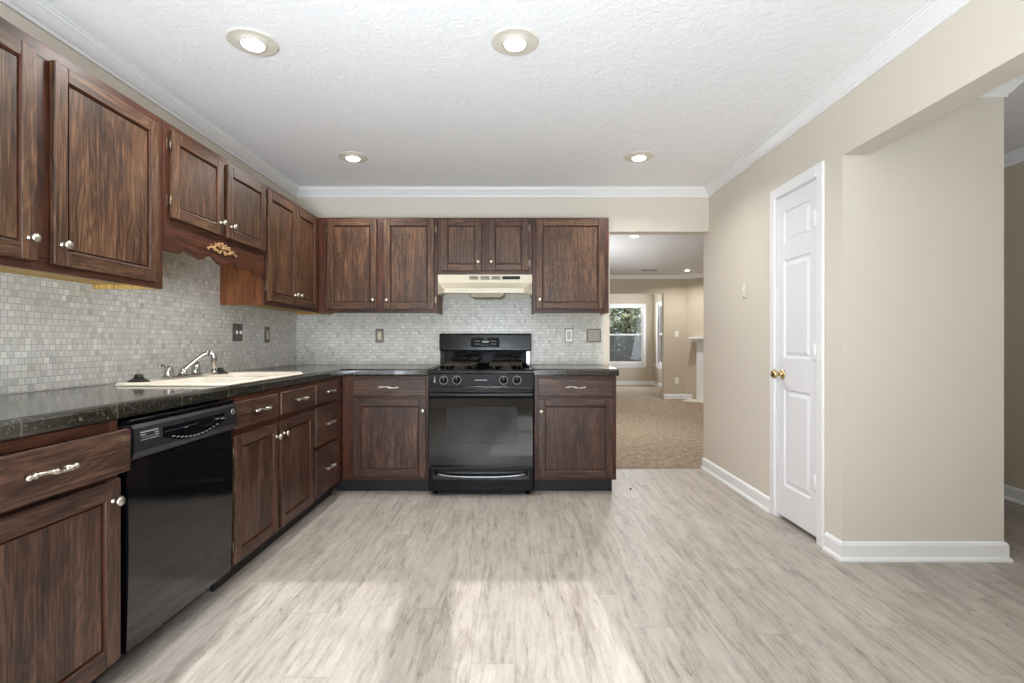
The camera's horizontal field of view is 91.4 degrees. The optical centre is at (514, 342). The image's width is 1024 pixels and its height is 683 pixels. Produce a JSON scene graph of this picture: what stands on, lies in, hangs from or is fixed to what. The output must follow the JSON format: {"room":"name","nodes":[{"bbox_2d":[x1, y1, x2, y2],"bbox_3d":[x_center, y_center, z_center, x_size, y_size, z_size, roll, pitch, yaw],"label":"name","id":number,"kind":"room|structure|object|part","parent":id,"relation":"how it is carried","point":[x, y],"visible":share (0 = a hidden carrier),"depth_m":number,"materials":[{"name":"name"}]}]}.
{"room":"kitchen","nodes":[
{"label":"kitchen","id":0,"kind":"room"},
{"bbox_2d":[0,2,295,392],"bbox_3d":[-1.925,-0.105,1.530,0.120,2.410,5.700,0,0,0],"label":"wall","id":1,"kind":"structure","parent":0,"point":[6,13],"depth_m":2.36,"materials":[{"name":"beige paint"}]},
{"bbox_2d":[0,17,162,288],"bbox_3d":[-1.685,-0.613,1.647,0.351,0.754,1.143,0,0,0],"label":"upper cabinet","id":2,"kind":"object","parent":1,"relation":"attached to","point":[81,161],"visible":1,"depth_m":1.76,"materials":[{"name":"brown wood"}]},
{"bbox_3d":[-1.550,-0.605,1.369,0.019,0.686,0.493,0,0,0],"label":"door","id":3,"kind":"part","parent":2,"relation":"part of","materials":[{"name":"brown wood"}]},
{"bbox_3d":[-1.525,-0.332,1.587,0.032,0.031,0.031,0,0,0],"label":"knob","id":4,"kind":"part","parent":2,"relation":"part of","materials":[{"name":"silver metal"}]},
{"bbox_3d":[-1.525,-0.332,1.703,0.032,0.031,0.031,0,0,0],"label":"knob","id":5,"kind":"part","parent":2,"relation":"part of","materials":[{"name":"silver metal"}]},
{"bbox_3d":[-1.550,-0.605,1.921,0.019,0.686,0.493,0,0,0],"label":"door","id":6,"kind":"part","parent":2,"relation":"part of","materials":[{"name":"brown wood"}]},
{"bbox_2d":[0,251,295,394],"bbox_3d":[-1.860,-0.183,2.604,0.008,0.745,3.309,0,0,0],"label":"backsplash","id":7,"kind":"structure","parent":1,"relation":"attached to","point":[55,334],"depth_m":2.39,"materials":[{"name":"tile"}]},
{"bbox_2d":[233,323,242,340],"bbox_3d":[-1.846,-0.067,3.345,0.018,0.117,0.116,0,0,0],"label":"light switch","id":8,"kind":"object","parent":7,"relation":"attached to","point":[237,328],"visible":1,"depth_m":3.34,"materials":[{"name":"grey metal"}]},
{"bbox_2d":[265,327,269,342],"bbox_3d":[-1.851,-0.058,3.745,0.009,0.117,0.070,0,0,0],"label":"outlet","id":9,"kind":"object","parent":7,"relation":"attached to","point":[267,329],"visible":1,"depth_m":3.74,"materials":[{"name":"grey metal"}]},
{"bbox_2d":[163,120,265,276],"bbox_3d":[-1.685,-0.700,2.667,0.351,0.580,0.890,0,0,0],"label":"upper cabinet","id":10,"kind":"object","parent":1,"relation":"attached to","point":[213,208],"visible":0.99,"depth_m":2.54,"materials":[{"name":"brown wood"}]},
{"bbox_3d":[-1.550,-0.761,2.454,0.019,0.397,0.396,0,0,0],"label":"door","id":11,"kind":"part","parent":10,"relation":"part of","materials":[{"name":"brown wood"}]},
{"bbox_3d":[-1.550,-0.761,2.897,0.019,0.397,0.409,0,0,0],"label":"door","id":12,"kind":"part","parent":10,"relation":"part of","materials":[{"name":"brown wood"}]},
{"bbox_2d":[220,184,329,314],"bbox_3d":[-1.685,-0.613,3.683,0.351,0.754,1.145,0,0,0],"label":"upper cabinet","id":13,"kind":"object","parent":1,"relation":"attached to","point":[289,283],"visible":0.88,"depth_m":3.33,"materials":[{"name":"brown wood"}]},
{"bbox_3d":[-1.550,-0.611,3.334,0.019,0.698,0.408,0,0,0],"label":"door","id":14,"kind":"part","parent":13,"relation":"part of","materials":[{"name":"brown wood"}]},
{"bbox_3d":[-1.550,-0.611,3.724,0.019,0.698,0.356,0,0,0],"label":"door","id":15,"kind":"part","parent":13,"relation":"part of","materials":[{"name":"brown wood"}]},
{"bbox_2d":[296,197,708,471],"bbox_3d":[-0.104,-0.105,4.320,3.521,2.410,0.120,0,0,0],"label":"wall","id":16,"kind":"structure","parent":0,"point":[626,215],"depth_m":4.26,"materials":[{"name":"beige paint"}]},
{"bbox_2d":[318,218,442,314],"bbox_3d":[-1.085,-0.613,4.086,0.944,0.754,0.342,0,0,0],"label":"upper cabinet","id":17,"kind":"object","parent":16,"relation":"attached to","point":[366,265],"visible":0.98,"depth_m":3.95,"materials":[{"name":"brown wood"}]},
{"bbox_3d":[-1.284,-0.619,3.955,0.393,0.710,0.019,0,0,0],"label":"door","id":18,"kind":"part","parent":17,"relation":"part of","materials":[{"name":"brown wood"}]},
{"bbox_3d":[-0.834,-0.619,3.955,0.396,0.710,0.019,0,0,0],"label":"door","id":19,"kind":"part","parent":17,"relation":"part of","materials":[{"name":"brown wood"}]},
{"bbox_2d":[296,298,602,364],"bbox_3d":[-0.550,-0.171,4.255,2.609,0.719,0.008,0,0,0],"label":"backsplash","id":20,"kind":"structure","parent":16,"relation":"attached to","point":[337,338],"depth_m":4.25,"materials":[{"name":"tile"}]},
{"bbox_2d":[375,329,383,342],"bbox_3d":[-1.146,-0.058,4.246,0.070,0.117,0.009,0,0,0],"label":"outlet","id":21,"kind":"object","parent":20,"relation":"attached to","point":[379,333],"visible":1,"depth_m":4.24,"materials":[{"name":"grey metal"}]},
{"bbox_2d":[377,332,380,339],"bbox_3d":[-1.146,-0.058,4.244,0.034,0.068,0.003,0,0,0],"label":"receptacle","id":22,"kind":"object","parent":21,"relation":"attached to","point":[378,333],"depth_m":4.24,"materials":[{"name":"beige plastic"}]},
{"bbox_2d":[565,329,572,341],"bbox_3d":[0.463,-0.060,4.246,0.070,0.117,0.009,0,0,0],"label":"outlet","id":23,"kind":"object","parent":20,"relation":"attached to","point":[568,332],"visible":1,"depth_m":4.24,"materials":[{"name":"white plastic"}]},
{"bbox_2d":[567,331,570,338],"bbox_3d":[0.463,-0.060,4.244,0.034,0.068,0.003,0,0,0],"label":"receptacle","id":24,"kind":"object","parent":23,"relation":"attached to","point":[568,332],"depth_m":4.24,"materials":[{"name":"white plastic"}]},
{"bbox_2d":[587,329,600,341],"bbox_3d":[0.674,-0.059,4.246,0.122,0.115,0.008,0,0,0],"label":"blank wall plate","id":25,"kind":"object","parent":20,"relation":"attached to","point":[593,335],"visible":1,"depth_m":4.24,"materials":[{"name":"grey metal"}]},
{"bbox_2d":[437,218,531,274],"bbox_3d":[-0.234,-0.765,4.086,0.754,0.450,0.342,0,0,0],"label":"upper cabinet","id":26,"kind":"object","parent":16,"relation":"attached to","point":[465,246],"visible":0.99,"depth_m":3.95,"materials":[{"name":"brown wood"}]},
{"bbox_3d":[-0.420,-0.771,3.955,0.319,0.406,0.019,0,0,0],"label":"door","id":27,"kind":"part","parent":26,"relation":"part of","materials":[{"name":"brown wood"}]},
{"bbox_2d":[438,275,531,299],"bbox_3d":[-0.234,-0.448,4.030,0.748,0.180,0.440,0,0,0],"label":"range hood","id":28,"kind":"object","parent":26,"relation":"attached to","point":[477,287],"visible":1,"depth_m":3.96,"materials":[{"name":"beige metal"}]},
{"bbox_2d":[469,276,478,279],"bbox_3d":[-0.322,-0.512,3.959,0.076,0.030,0.005,0,0,0],"label":"vent grille","id":29,"kind":"object","parent":28,"relation":"attached to","point":[470,277],"depth_m":3.96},
{"bbox_2d":[480,276,489,279],"bbox_3d":[-0.234,-0.512,3.959,0.076,0.030,0.005,0,0,0],"label":"vent grille","id":30,"kind":"object","parent":28,"relation":"attached to","point":[481,277],"depth_m":3.96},
{"bbox_2d":[491,276,500,279],"bbox_3d":[-0.146,-0.512,3.959,0.076,0.030,0.005,0,0,0],"label":"vent grille","id":31,"kind":"object","parent":28,"relation":"attached to","point":[492,277],"depth_m":3.96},
{"bbox_3d":[-0.026,-0.513,3.957,0.140,0.026,0.011,0,0,0],"label":"switch panel","id":32,"kind":"part","parent":28,"relation":"part of","materials":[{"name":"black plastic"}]},
{"bbox_3d":[-0.049,-0.771,3.955,0.311,0.406,0.019,0,0,0],"label":"door","id":33,"kind":"part","parent":26,"relation":"part of","materials":[{"name":"brown wood"}]},
{"bbox_2d":[531,218,608,314],"bbox_3d":[0.446,-0.613,4.086,0.603,0.754,0.342,0,0,0],"label":"upper cabinet","id":34,"kind":"object","parent":16,"relation":"attached to","point":[570,256],"visible":1,"depth_m":3.95,"materials":[{"name":"brown wood"}]},
{"bbox_2d":[610,273,703,278],"bbox_3d":[1.100,-1.273,7.050,7.000,0.074,5.340,0,0,0],"label":"trim","id":35,"kind":"structure","parent":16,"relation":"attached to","point":[698,275],"depth_m":9.68,"materials":[{"name":"white wood"}]},
{"bbox_2d":[616,467,700,467],"bbox_3d":[1.233,1.097,4.380,0.846,0.006,0.024,0,0,0],"label":"trim","id":36,"kind":"structure","parent":16,"relation":"attached to","point":[616,467],"depth_m":4.38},
{"bbox_2d":[43,0,1023,274],"bbox_3d":[1.100,-1.360,5.900,7.240,0.100,14.440,0,0,0],"label":"ceiling","id":37,"kind":"structure","parent":0,"point":[421,89],"depth_m":2.51,"materials":[{"name":"white paint"}]},
{"bbox_2d":[226,27,278,56],"bbox_3d":[-1.140,-1.298,2.180,0.208,0.024,0.208,0,0,0],"label":"recessed light","id":38,"kind":"object","parent":37,"relation":"in","point":[251,41],"visible":1,"depth_m":2.16,"materials":[{"name":"white"}]},
{"bbox_2d":[337,151,367,162],"bbox_3d":[-1.140,-1.298,3.530,0.208,0.024,0.208,0,0,0],"label":"recessed light","id":39,"kind":"object","parent":37,"relation":"in","point":[349,156],"visible":1,"depth_m":3.50,"materials":[{"name":"white"}]},
{"bbox_2d":[491,26,538,55],"bbox_3d":[0.002,-1.298,2.176,0.208,0.024,0.208,0,0,0],"label":"recessed light","id":40,"kind":"object","parent":37,"relation":"in","point":[511,41],"visible":1,"depth_m":2.15,"materials":[{"name":"white"}]},
{"bbox_2d":[628,235,642,237],"bbox_3d":[1.475,-1.298,6.120,0.180,0.024,0.180,0,0,0],"label":"recessed light","id":41,"kind":"object","parent":37,"relation":"in","point":[633,236],"visible":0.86,"depth_m":6.10,"materials":[{"name":"white"}]},
{"bbox_2d":[624,151,653,161],"bbox_3d":[0.877,-1.298,3.520,0.208,0.024,0.208,0,0,0],"label":"recessed light","id":42,"kind":"object","parent":37,"relation":"in","point":[637,156],"visible":1,"depth_m":3.49,"materials":[{"name":"white"}]},
{"bbox_2d":[639,269,659,270],"bbox_3d":[2.430,-1.305,9.000,0.340,0.010,0.180,0,0,0],"label":"ceiling vent","id":43,"kind":"object","parent":37,"relation":"in","point":[641,269],"visible":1,"depth_m":8.97,"materials":[{"name":"beige metal"}]},
{"bbox_2d":[96,468,1023,682],"bbox_3d":[0.802,1.160,1.530,5.575,0.120,5.700,0,0,0],"label":"floor","id":44,"kind":"structure","parent":0,"point":[676,576],"depth_m":2.13,"materials":[{"name":"beige wood"}]},
{"bbox_2d":[0,420,129,682],"bbox_3d":[-1.514,0.671,1.275,0.694,0.855,0.620,0,0,0],"label":"base cabinet","id":45,"kind":"object","parent":44,"relation":"on","point":[61,500],"visible":1,"depth_m":1.37,"materials":[{"name":"brown wood"}]},
{"bbox_3d":[-1.187,0.331,1.282,0.038,0.022,0.148,0,0,0],"label":"handle","id":46,"kind":"part","parent":45,"relation":"part of","materials":[{"name":"silver metal"}]},
{"bbox_3d":[-1.425,0.336,1.282,0.440,0.131,0.580,0,0,0],"label":"drawer","id":47,"kind":"part","parent":45,"relation":"part of","materials":[{"name":"brown wood"}]},
{"bbox_3d":[-1.222,0.489,1.541,0.032,0.031,0.031,0,0,0],"label":"knob","id":48,"kind":"part","parent":45,"relation":"part of","materials":[{"name":"silver metal"}]},
{"bbox_2d":[96,400,236,678],"bbox_3d":[-1.514,0.674,1.898,0.602,0.848,0.590,0,0,0],"label":"dishwasher","id":49,"kind":"object","parent":44,"relation":"on","point":[176,512],"visible":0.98,"depth_m":1.82,"materials":[{"name":"black metal"}]},
{"bbox_3d":[-1.261,0.692,1.898,0.048,0.613,0.590,0,0,0],"label":"door","id":50,"kind":"part","parent":49,"relation":"part of","materials":[{"name":"black metal"}]},
{"bbox_3d":[-1.258,0.256,1.898,0.054,0.012,0.590,0,0,0],"label":"trim","id":51,"kind":"part","parent":49,"relation":"part of","materials":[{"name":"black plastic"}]},
{"bbox_3d":[-1.251,0.325,1.898,0.068,0.115,0.590,0,0,0],"label":"control panel","id":52,"kind":"part","parent":49,"relation":"part of","materials":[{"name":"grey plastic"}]},
{"bbox_2d":[210,382,313,591],"bbox_3d":[-1.530,0.671,2.651,0.662,0.855,0.898,0,0,0],"label":"base cabinet","id":53,"kind":"object","parent":44,"relation":"on","point":[273,433],"visible":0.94,"depth_m":2.54,"materials":[{"name":"brown wood"}]},
{"bbox_2d":[0,365,439,441],"bbox_3d":[-1.244,0.216,2.604,1.240,0.052,3.309,0,0,0],"label":"countertop","id":54,"kind":"structure","parent":53,"relation":"on","point":[26,414],"depth_m":1.79,"materials":[{"name":"stone"}]},
{"bbox_2d":[158,351,217,378],"bbox_3d":[-1.639,0.110,2.556,0.164,0.134,0.300,0,0,0],"label":"kitchen faucet","id":55,"kind":"object","parent":54,"relation":"on","point":[168,371],"visible":1,"depth_m":2.58,"materials":[{"name":"silver metal"}]},
{"bbox_3d":[-1.697,0.133,2.440,0.048,0.066,0.067,0,0,0],"label":"handle","id":56,"kind":"part","parent":55,"relation":"part of","materials":[{"name":"silver metal"}]},
{"bbox_3d":[-1.695,0.171,2.556,0.052,0.014,0.256,0,0,0],"label":"deck plate","id":57,"kind":"part","parent":55,"relation":"part of","materials":[{"name":"silver metal"}]},
{"bbox_3d":[-1.652,0.105,2.574,0.135,0.121,0.042,0,0,-23],"label":"spout","id":58,"kind":"part","parent":55,"relation":"part of","materials":[{"name":"silver metal"}]},
{"bbox_3d":[-1.697,0.133,2.672,0.048,0.066,0.067,0,0,0],"label":"handle","id":59,"kind":"part","parent":55,"relation":"part of","materials":[{"name":"silver metal"}]},
{"bbox_2d":[114,372,302,385],"bbox_3d":[-1.514,0.259,2.599,0.503,0.168,0.842,0,0,0],"label":"sink","id":60,"kind":"object","parent":54,"relation":"in","point":[207,379],"visible":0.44,"depth_m":2.54,"materials":[{"name":"ceramic"}]},
{"bbox_2d":[127,374,149,381],"bbox_3d":[-1.700,0.160,2.262,0.084,0.033,0.084,0,0,0],"label":"drain stopper","id":61,"kind":"object","parent":60,"relation":"on","point":[137,377],"visible":0.99,"depth_m":2.25,"materials":[{"name":"black rubber"}]},
{"bbox_2d":[214,367,228,373],"bbox_3d":[-1.685,0.160,2.862,0.084,0.033,0.084,0,0,0],"label":"drain stopper","id":62,"kind":"object","parent":60,"relation":"on","point":[220,369],"visible":0.76,"depth_m":2.85,"materials":[{"name":"black rubber"}]},
{"bbox_3d":[-1.246,0.703,2.422,0.019,0.570,0.402,0,0,0],"label":"door","id":63,"kind":"part","parent":53,"relation":"part of","materials":[{"name":"brown wood"}]},
{"bbox_3d":[-1.246,0.327,2.424,0.019,0.122,0.405,0,0,0],"label":"drawer","id":64,"kind":"part","parent":53,"relation":"part of","materials":[{"name":"brown wood"}]},
{"bbox_3d":[-1.218,0.322,2.424,0.038,0.022,0.148,0,0,0],"label":"handle","id":65,"kind":"part","parent":53,"relation":"part of","materials":[{"name":"silver metal"}]},
{"bbox_3d":[-1.246,0.703,2.872,0.019,0.570,0.430,0,0,0],"label":"door","id":66,"kind":"part","parent":53,"relation":"part of","materials":[{"name":"brown wood"}]},
{"bbox_3d":[-1.246,0.327,2.873,0.019,0.122,0.432,0,0,0],"label":"drawer","id":67,"kind":"part","parent":53,"relation":"part of","materials":[{"name":"brown wood"}]},
{"bbox_3d":[-1.218,0.322,2.873,0.038,0.022,0.148,0,0,0],"label":"handle","id":68,"kind":"part","parent":53,"relation":"part of","materials":[{"name":"silver metal"}]},
{"bbox_2d":[300,376,340,519],"bbox_3d":[-1.530,0.671,3.369,0.662,0.855,0.531,0,0,0],"label":"base cabinet","id":69,"kind":"object","parent":44,"relation":"on","point":[326,407],"visible":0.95,"depth_m":3.31,"materials":[{"name":"brown wood"}]},
{"bbox_3d":[-1.246,0.828,3.323,0.019,0.294,0.404,0,0,0],"label":"drawer","id":70,"kind":"part","parent":69,"relation":"part of","materials":[{"name":"brown wood"}]},
{"bbox_3d":[-1.246,0.535,3.323,0.019,0.244,0.404,0,0,0],"label":"drawer","id":71,"kind":"part","parent":69,"relation":"part of","materials":[{"name":"brown wood"}]},
{"bbox_3d":[-1.246,0.327,3.323,0.019,0.126,0.404,0,0,0],"label":"drawer","id":72,"kind":"part","parent":69,"relation":"part of","materials":[{"name":"brown wood"}]},
{"bbox_3d":[-1.218,0.823,3.323,0.038,0.022,0.148,0,0,0],"label":"handle","id":73,"kind":"part","parent":69,"relation":"part of","materials":[{"name":"silver metal"}]},
{"bbox_2d":[336,376,428,490],"bbox_3d":[-0.975,0.671,3.917,0.697,0.855,0.678,0,0,0],"label":"base cabinet","id":74,"kind":"object","parent":44,"relation":"on","point":[385,418],"visible":0.97,"depth_m":3.62,"materials":[{"name":"brown wood"}]},
{"bbox_3d":[-0.904,0.322,3.598,0.148,0.022,0.038,0,0,0],"label":"handle","id":75,"kind":"part","parent":74,"relation":"part of","materials":[{"name":"silver metal"}]},
{"bbox_3d":[-0.904,0.327,3.626,0.528,0.127,0.019,0,0,0],"label":"drawer","id":76,"kind":"part","parent":74,"relation":"part of","materials":[{"name":"brown wood"}]},
{"bbox_3d":[-0.904,0.691,3.626,0.528,0.562,0.019,0,0,0],"label":"door","id":77,"kind":"part","parent":74,"relation":"part of","materials":[{"name":"brown wood"}]},
{"bbox_2d":[428,334,533,493],"bbox_3d":[-0.240,0.513,3.878,0.756,1.173,0.684,0,0,0],"label":"gas range","id":78,"kind":"object","parent":44,"relation":"on","point":[481,391],"visible":1,"depth_m":3.57,"materials":[{"name":"black metal"}]},
{"bbox_3d":[-0.506,0.269,3.561,0.052,0.052,0.039,0,0,0],"label":"knob","id":79,"kind":"part","parent":78,"relation":"part of","materials":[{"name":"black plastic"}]},
{"bbox_3d":[-0.412,0.269,3.561,0.052,0.052,0.039,0,0,0],"label":"knob","id":80,"kind":"part","parent":78,"relation":"part of","materials":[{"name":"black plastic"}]},
{"bbox_3d":[-0.240,0.979,3.590,0.752,0.174,0.032,0,0,0],"label":"storage drawer","id":81,"kind":"part","parent":78,"relation":"part of","materials":[{"name":"black metal"}]},
{"bbox_3d":[-0.240,0.376,3.555,0.740,0.048,0.038,0,0,0],"label":"handle","id":82,"kind":"part","parent":78,"relation":"part of","materials":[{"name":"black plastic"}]},
{"bbox_3d":[-0.240,0.942,3.561,0.669,0.042,0.051,0,0,0],"label":"handle","id":83,"kind":"part","parent":78,"relation":"part of","materials":[{"name":"metal"}]},
{"bbox_3d":[-0.240,0.600,3.588,0.752,0.557,0.032,0,0,0],"label":"oven door","id":84,"kind":"part","parent":78,"relation":"part of","materials":[{"name":"black glass"}]},
{"bbox_2d":[428,366,533,372],"bbox_3d":[-0.240,0.199,3.869,0.756,0.035,0.606,0,0,0],"label":"cooktop","id":85,"kind":"object","parent":78,"relation":"in","point":[441,369],"depth_m":3.69,"materials":[{"name":"metal"}]},
{"bbox_3d":[-0.240,0.266,3.587,0.752,0.096,0.038,0,0,0],"label":"control panel","id":86,"kind":"part","parent":78,"relation":"part of","materials":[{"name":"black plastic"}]},
{"bbox_3d":[-0.078,0.269,3.561,0.052,0.052,0.039,0,0,0],"label":"knob","id":87,"kind":"part","parent":78,"relation":"part of","materials":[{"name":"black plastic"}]},
{"bbox_3d":[0.018,0.269,3.561,0.052,0.052,0.039,0,0,0],"label":"knob","id":88,"kind":"part","parent":78,"relation":"part of","materials":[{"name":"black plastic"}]},
{"bbox_2d":[533,375,615,490],"bbox_3d":[0.443,0.671,3.917,0.594,0.855,0.678,0,0,0],"label":"base cabinet","id":89,"kind":"object","parent":44,"relation":"on","point":[575,416],"visible":0.98,"depth_m":3.62,"materials":[{"name":"brown wood"}]},
{"bbox_2d":[531,365,618,375],"bbox_3d":[0.450,0.216,3.936,0.612,0.052,0.647,0,0,0],"label":"countertop","id":90,"kind":"structure","parent":89,"relation":"on","point":[539,370],"depth_m":3.61,"materials":[{"name":"stone"}]},
{"bbox_3d":[0.441,0.327,3.626,0.542,0.127,0.019,0,0,0],"label":"drawer","id":91,"kind":"part","parent":89,"relation":"part of","materials":[{"name":"brown wood"}]},
{"bbox_3d":[0.441,0.694,3.626,0.542,0.567,0.019,0,0,0],"label":"door","id":92,"kind":"part","parent":89,"relation":"part of","materials":[{"name":"brown wood"}]},
{"bbox_3d":[0.441,0.322,3.598,0.148,0.022,0.038,0,0,0],"label":"handle","id":93,"kind":"part","parent":89,"relation":"part of","materials":[{"name":"silver metal"}]},
{"bbox_2d":[610,294,661,382],"bbox_3d":[2.310,-0.105,11.480,2.860,2.410,3.280,0,0,0],"label":"wall","id":94,"kind":"structure","parent":0,"point":[650,373],"depth_m":13.00,"materials":[{"name":"beige paint"}]},
{"bbox_2d":[610,304,646,367],"bbox_3d":[2.772,-0.180,13.020,1.325,1.660,0.140,0,0,0],"label":"window","id":95,"kind":"structure","parent":94,"relation":"in","point":[642,306],"depth_m":12.98,"materials":[{"name":"white wood"}]},
{"bbox_2d":[616,381,661,386],"bbox_3d":[2.310,1.052,11.420,2.620,0.096,3.160,0,0,0],"label":"baseboard","id":96,"kind":"structure","parent":94,"relation":"attached to","point":[617,382],"depth_m":12.99,"materials":[{"name":"white wood"}]},
{"bbox_2d":[655,301,661,368],"bbox_3d":[3.640,-0.180,11.935,0.140,1.660,1.550,0,0,0],"label":"window","id":97,"kind":"structure","parent":94,"relation":"in","point":[657,303],"depth_m":12.59,"materials":[{"name":"white wood"}]},
{"bbox_2d":[610,279,685,398],"bbox_3d":[0.715,-0.105,9.780,6.230,2.410,0.120,0,0,0],"label":"wall","id":98,"kind":"structure","parent":0,"point":[673,291],"depth_m":9.72,"materials":[{"name":"beige paint"}]},
{"bbox_2d":[664,394,692,398],"bbox_3d":[3.170,1.052,9.698,0.539,0.096,0.100,0,0,10],"label":"baseboard","id":99,"kind":"structure","parent":98,"relation":"attached to","point":[666,396],"depth_m":9.71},
{"bbox_2d":[616,385,703,466],"bbox_3d":[1.100,1.156,8.751,7.240,0.128,8.738,0,0,0],"label":"floor","id":100,"kind":"structure","parent":0,"point":[652,430],"depth_m":6.28,"materials":[{"name":"beige carpet"}]},
{"bbox_2d":[682,399,703,402],"bbox_3d":[3.737,1.081,8.882,1.440,0.022,0.390,0,0,45],"label":"hearth slab","id":101,"kind":"object","parent":100,"relation":"on","point":[686,400],"visible":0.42,"depth_m":9.22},
{"bbox_2d":[686,277,703,398],"bbox_3d":[4.000,-0.105,9.120,1.796,2.410,0.100,0,0,45],"label":"wall","id":102,"kind":"structure","parent":0,"point":[694,287],"depth_m":9.61,"materials":[{"name":"beige paint"}]},
{"bbox_2d":[688,337,703,399],"bbox_3d":[3.881,0.491,9.027,1.480,1.193,0.199,0,0,45],"label":"fireplace mantel","id":103,"kind":"object","parent":102,"relation":"attached to","point":[699,341],"visible":0.22,"depth_m":9.41,"materials":[{"name":"wood"}]},
{"bbox_2d":[688,337,703,338],"bbox_3d":[3.881,-0.085,9.027,1.480,0.040,0.199,0,0,45],"label":"shelf","id":104,"kind":"object","parent":103,"relation":"attached to","point":[688,337],"depth_m":9.37,"materials":[{"name":"white wood"}]},
{"bbox_3d":[3.899,-0.040,9.044,1.360,0.050,0.149,0,0,45],"label":"shelf moulding","id":105,"kind":"part","parent":103,"relation":"part of","materials":[{"name":"white wood"}]},
{"bbox_2d":[704,98,868,540],"bbox_3d":[1.722,-0.105,3.453,0.132,2.410,1.855,0,0,0],"label":"wall","id":106,"kind":"structure","parent":0,"point":[737,241],"depth_m":3.21,"materials":[{"name":"beige paint"}]},
{"bbox_2d":[0,0,972,196],"bbox_3d":[-0.104,-1.273,1.530,3.521,0.074,5.460,0,0,0],"label":"trim","id":107,"kind":"structure","parent":106,"relation":"attached to","point":[933,14],"depth_m":2.70,"materials":[{"name":"white wood"}]},
{"bbox_2d":[742,282,746,297],"bbox_3d":[1.647,-0.377,3.592,0.016,0.118,0.060,0,0,0],"label":"light switch","id":108,"kind":"object","parent":106,"relation":"attached to","point":[744,284],"visible":1,"depth_m":3.58,"materials":[{"name":"white plastic"}]},
{"bbox_2d":[770,180,815,536],"bbox_3d":[1.640,0.086,2.940,0.104,1.967,0.422,0,0,0],"label":"door","id":109,"kind":"structure","parent":106,"relation":"in","point":[795,374],"depth_m":2.94,"materials":[{"name":"white wood"}]},
{"bbox_3d":[1.623,0.195,3.089,0.069,0.062,0.062,0,0,0],"label":"knob","id":110,"kind":"part","parent":109,"relation":"part of","materials":[{"name":"gold metal"}]},
{"bbox_3d":[1.662,-0.705,2.940,0.010,0.200,0.278,0,0,0],"label":"raised panel","id":111,"kind":"part","parent":109,"relation":"part of","materials":[{"name":"white wood"}]},
{"bbox_3d":[1.662,-0.205,2.940,0.010,0.600,0.278,0,0,0],"label":"raised panel","id":112,"kind":"part","parent":109,"relation":"part of","materials":[{"name":"white wood"}]},
{"bbox_3d":[1.662,0.582,2.940,0.010,0.593,0.278,0,0,0],"label":"raised panel","id":113,"kind":"part","parent":109,"relation":"part of","materials":[{"name":"white wood"}]},
{"bbox_2d":[770,161,824,547],"bbox_3d":[1.704,0.065,2.940,0.128,2.069,0.554,0,0,0],"label":"trim","id":114,"kind":"structure","parent":106,"relation":"attached to","point":[817,172],"depth_m":2.72,"materials":[{"name":"white wood"}]},
{"bbox_2d":[869,98,1003,540],"bbox_3d":[2.130,-0.105,3.453,0.684,2.410,1.855,0,0,0],"label":"wall","id":115,"kind":"structure","parent":0,"point":[936,192],"depth_m":2.52,"materials":[{"name":"beige paint"}]},
{"bbox_2d":[701,457,1023,561],"bbox_3d":[2.551,1.052,1.590,1.838,0.096,5.580,0,0,0],"label":"baseboard","id":116,"kind":"structure","parent":115,"relation":"attached to","point":[842,551],"depth_m":2.51,"materials":[{"name":"white wood"}]},
{"bbox_2d":[842,0,1023,154],"bbox_3d":[1.722,-1.127,0.662,0.132,0.365,3.725,0,0,0],"label":"beam","id":117,"kind":"structure","parent":115,"relation":"attached to","point":[979,49],"depth_m":1.97,"materials":[{"name":"beige paint"}]},
{"bbox_2d":[978,77,1023,167],"bbox_3d":[2.629,-1.273,1.530,1.682,0.074,5.460,0,0,0],"label":"trim","id":118,"kind":"structure","parent":115,"relation":"attached to","point":[1016,156],"depth_m":2.51,"materials":[{"name":"white wood"}]},
{"bbox_2d":[1004,161,1023,489],"bbox_3d":[3.530,-0.105,1.530,0.120,2.410,5.700,0,0,0],"label":"wall","id":119,"kind":"structure","parent":0,"point":[1013,174],"depth_m":3.47,"materials":[{"name":"beige paint"}]},
{"label":"outside","id":120,"kind":"structure","parent":0,"visible":0},
{"bbox_3d":[3.000,1.625,26.565,34.000,0.150,26.870,0,0,0],"label":"ground","id":121,"kind":"structure","parent":120,"visible":0},
{"bbox_2d":[610,308,639,354],"bbox_3d":[4.103,-2.334,25.002,5.664,7.774,5.655,0,0,0],"label":"tree","id":122,"kind":"object","parent":121,"relation":"on","point":[610,308],"visible":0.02,"depth_m":23.43,"materials":[{"name":"green plant"}]},
{"bbox_2d":[610,308,640,360],"bbox_3d":[3.542,-0.591,15.614,2.791,4.295,2.809,0,0,0],"label":"tree","id":123,"kind":"object","parent":121,"relation":"on","point":[629,315],"visible":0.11,"depth_m":14.76,"materials":[{"name":"green plant"}]},
{"bbox_2d":[619,308,640,356],"bbox_3d":[5.593,-1.508,19.912,2.981,6.125,2.964,0,0,0],"label":"tree","id":124,"kind":"object","parent":121,"relation":"on","point":[634,308],"visible":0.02,"depth_m":19.86,"materials":[{"name":"green plant"}]}
]}

